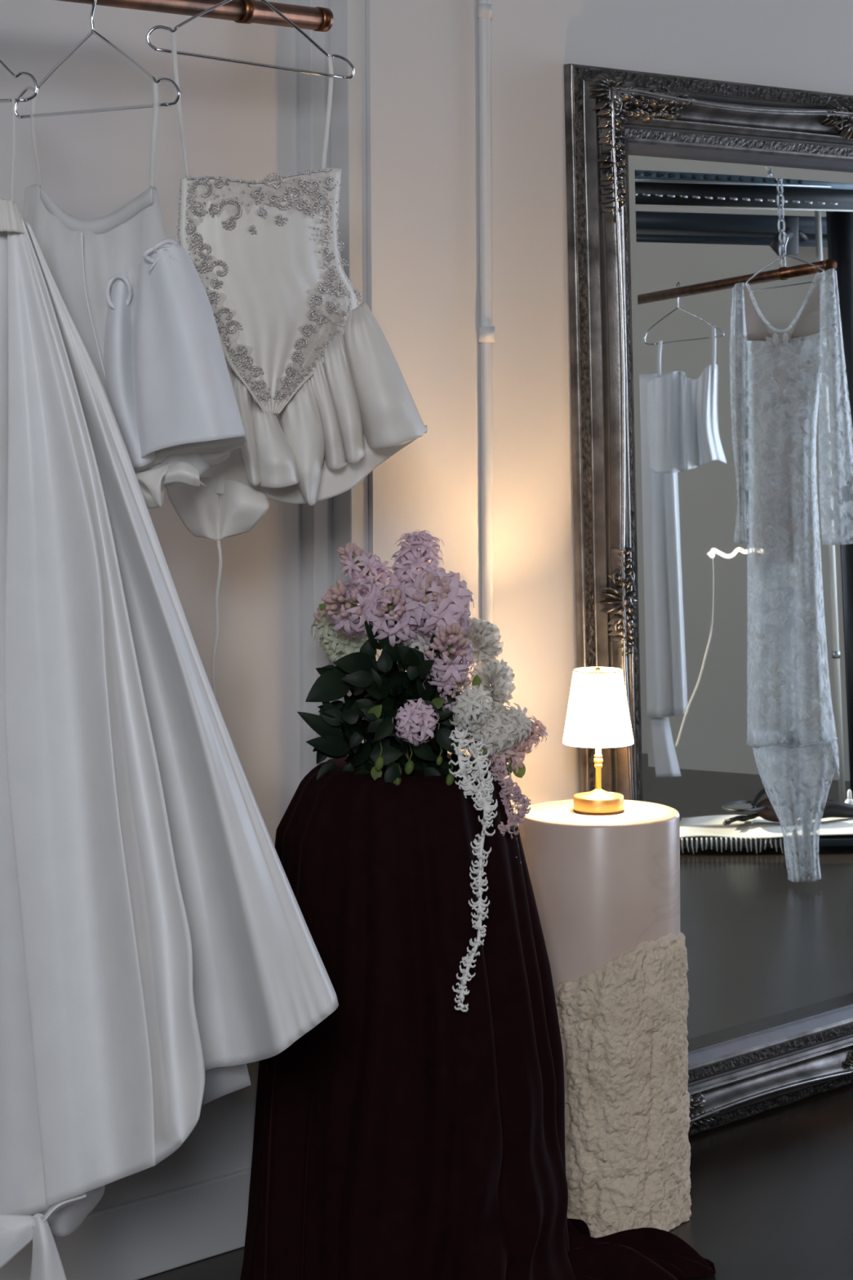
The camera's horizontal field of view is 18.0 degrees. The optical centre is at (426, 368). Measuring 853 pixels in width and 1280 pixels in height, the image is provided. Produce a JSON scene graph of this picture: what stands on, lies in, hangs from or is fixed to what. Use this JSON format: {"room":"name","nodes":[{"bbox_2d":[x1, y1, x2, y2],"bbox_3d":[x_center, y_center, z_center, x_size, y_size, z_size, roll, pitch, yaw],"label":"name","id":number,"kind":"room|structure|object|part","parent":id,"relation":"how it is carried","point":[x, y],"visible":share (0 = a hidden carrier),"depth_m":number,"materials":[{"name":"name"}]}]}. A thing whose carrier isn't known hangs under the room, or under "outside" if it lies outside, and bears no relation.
{"room":"clothing store","nodes":[
{"label":"clothing store","id":0,"kind":"room"},
{"bbox_2d":[0,0,303,1213],"bbox_3d":[-2.152,-0.337,2.762,5.280,3.600,0.200,0,0,-45],"label":"wall","id":1,"kind":"structure","parent":0,"point":[241,122],"depth_m":4.40,"materials":[{"name":"white paint"}]},
{"bbox_2d":[0,1167,251,1279],"bbox_3d":[-2.066,1.400,2.686,5.280,0.125,0.014,0,0,-45],"label":"baseboard","id":2,"kind":"structure","parent":1,"relation":"attached to","point":[157,1233],"depth_m":4.31,"materials":[{"name":"paint"}]},
{"bbox_2d":[298,0,333,777],"bbox_3d":[-0.260,-0.348,4.633,0.043,3.600,0.230,0,0,-45],"label":"trim","id":3,"kind":"structure","parent":1,"relation":"attached to","point":[317,518],"depth_m":4.55,"materials":[{"name":"paint"}]},
{"bbox_2d":[328,0,368,755],"bbox_3d":[-0.213,-0.349,4.647,0.042,3.600,0.275,0,0,-45],"label":"trim","id":4,"kind":"structure","parent":1,"relation":"attached to","point":[347,34],"depth_m":4.55,"materials":[{"name":"paint"}]},
{"bbox_2d":[165,28,426,698],"bbox_3d":[-0.200,0.003,4.022,0.452,0.986,0.238,0,0,-40],"label":"bodice","id":5,"kind":"object","parent":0,"point":[295,336],"visible":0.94,"depth_m":3.96,"materials":[{"name":"white fabric"}]},
{"bbox_2d":[137,1084,852,1279],"bbox_3d":[2.056,1.488,2.292,10.550,0.100,6.800,0,0,-45],"label":"floor","id":6,"kind":"structure","parent":0,"point":[771,1192],"depth_m":4.68,"materials":[{"name":"concrete"}]},
{"bbox_2d":[240,753,715,1279],"bbox_3d":[0.025,1.037,4.285,0.664,0.824,0.665,0,0,-45],"label":"draped cloth","id":7,"kind":"object","parent":6,"relation":"on","point":[407,1134],"visible":0.8,"depth_m":4.07,"materials":[{"name":"red fabric"}]},
{"bbox_2d":[297,529,547,1012],"bbox_3d":[-0.016,0.607,4.196,0.378,0.706,0.292,0,0,31],"label":"flower arrangement","id":8,"kind":"object","parent":7,"relation":"on","point":[422,625],"visible":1,"depth_m":4.14,"materials":[{"name":"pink plant"}]},
{"bbox_3d":[-0.090,0.405,4.192,0.018,0.104,0.141,0,0,41],"label":"stem","id":9,"kind":"part","parent":8,"relation":"part of","materials":[{"name":"plant"}]},
{"bbox_3d":[-0.079,0.342,4.271,0.092,0.095,0.011,0,0,13],"label":"stem","id":10,"kind":"part","parent":8,"relation":"part of","materials":[{"name":"purple plant"}]},
{"bbox_3d":[-0.049,0.429,4.190,0.013,0.132,0.111,0,0,10],"label":"stem","id":11,"kind":"part","parent":8,"relation":"part of","materials":[{"name":"purple plant"}]},
{"bbox_3d":[0.026,0.462,4.153,0.015,0.104,0.142,0,0,-13],"label":"stem","id":12,"kind":"part","parent":8,"relation":"part of","materials":[{"name":"plant"}]},
{"bbox_3d":[0.037,0.511,4.168,0.016,0.065,0.114,0,0,-17],"label":"stem","id":13,"kind":"part","parent":8,"relation":"part of","materials":[{"name":"purple plant"}]},
{"bbox_2d":[518,799,691,1238],"bbox_3d":[0.294,1.103,4.610,0.313,0.688,0.312,0,0,-45],"label":"stone pedestal","id":14,"kind":"object","parent":6,"relation":"on","point":[606,888],"visible":0.75,"depth_m":4.48,"materials":[{"name":"stone"}]},
{"bbox_2d":[562,666,634,815],"bbox_3d":[0.295,0.636,4.610,0.122,0.246,0.122,0,0,-45],"label":"table lamp","id":15,"kind":"object","parent":14,"relation":"on","point":[597,715],"visible":1,"depth_m":4.57,"materials":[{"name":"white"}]},
{"bbox_3d":[0.294,0.625,4.610,0.016,0.196,0.016,0,0,-45],"label":"stem","id":16,"kind":"part","parent":15,"relation":"part of","materials":[{"name":"gold metal"}]},
{"bbox_3d":[0.294,0.579,4.610,0.122,0.126,0.122,0,0,-45],"label":"lamp shade","id":17,"kind":"part","parent":15,"relation":"part of","materials":[{"name":"white fabric"}]},
{"bbox_2d":[564,63,852,1137],"bbox_3d":[0.860,0.441,5.416,1.580,2.000,0.127,0,0,-45],"label":"wall mirror","id":18,"kind":"object","parent":6,"relation":"on","point":[710,222],"visible":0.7,"depth_m":5.18,"materials":[{"name":"grey metal"}]},
{"bbox_3d":[0.838,0.441,5.438,1.220,1.640,0.036,0,0,-45],"label":"glass","id":19,"kind":"part","parent":18,"relation":"part of","materials":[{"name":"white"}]},
{"bbox_2d":[365,0,852,826],"bbox_3d":[1.638,-0.360,6.492,5.185,3.600,0.285,0,0,-45],"label":"wall","id":20,"kind":"structure","parent":0,"point":[422,92],"depth_m":4.80,"materials":[{"name":"white paint"}]},
{"bbox_2d":[477,0,494,706],"bbox_3d":[0.104,-0.413,4.740,0.029,3.475,0.029,0,0,-45],"label":"conduit pipe","id":21,"kind":"object","parent":20,"relation":"attached to","point":[486,330],"visible":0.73,"depth_m":4.73,"materials":[{"name":"metal"}]},
{"bbox_3d":[2.034,-2.212,2.292,10.550,0.100,6.800,0,0,-45],"label":"ceiling","id":22,"kind":"structure","parent":0,"visible":0},
{"bbox_3d":[-0.285,-1.356,3.998,0.020,1.632,0.021,0,0,-45],"label":"chain","id":23,"kind":"object","parent":22,"relation":"hanging from","visible":0},
{"bbox_2d":[56,0,333,31],"bbox_3d":[-0.932,-0.530,3.346,2.202,0.039,0.039,0,0,-45],"label":"rail","id":24,"kind":"object","parent":23,"relation":"hanging from","point":[242,11],"visible":1,"depth_m":3.99,"materials":[{"name":"brown metal"}]},
{"bbox_2d":[0,59,38,102],"bbox_3d":[-0.638,-0.458,3.626,0.292,0.210,0.045,0,0,25],"label":"wire hanger","id":25,"kind":"object","parent":24,"relation":"hanging from","point":[22,73],"visible":1,"depth_m":3.56,"materials":[{"name":"silver metal"}]},
{"bbox_2d":[0,98,338,1279],"bbox_3d":[-0.556,0.448,3.656,0.867,1.632,0.431,0,0,-2],"label":"skirt","id":26,"kind":"object","parent":25,"relation":"hanging from","point":[157,943],"visible":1,"depth_m":3.54,"materials":[{"name":"white fabric"}]},
{"bbox_3d":[-0.536,1.177,3.542,0.173,0.173,0.056,0,0,7],"label":"sash","id":27,"kind":"part","parent":26,"relation":"part of","materials":[{"name":"white fabric"}]},
{"bbox_2d":[14,0,180,118],"bbox_3d":[-0.464,-0.460,3.792,0.036,0.205,0.378,0,0,-42],"label":"wire hanger","id":28,"kind":"object","parent":24,"relation":"hanging from","point":[91,15],"visible":0.98,"depth_m":3.78,"materials":[{"name":"silver metal"}]},
{"bbox_2d":[23,80,247,508],"bbox_3d":[-0.420,-0.104,3.774,0.350,0.602,0.196,0,0,12],"label":"camisole","id":29,"kind":"object","parent":28,"relation":"hanging from","point":[137,300],"visible":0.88,"depth_m":3.72,"materials":[{"name":"white fabric"}]},
{"bbox_2d":[146,0,355,79],"bbox_3d":[-0.260,-0.540,3.975,0.368,0.204,0.036,0,0,-40],"label":"wire hanger","id":30,"kind":"object","parent":24,"relation":"hanging from","point":[264,2],"visible":1,"depth_m":3.97,"materials":[{"name":"silver metal"}]}
]}

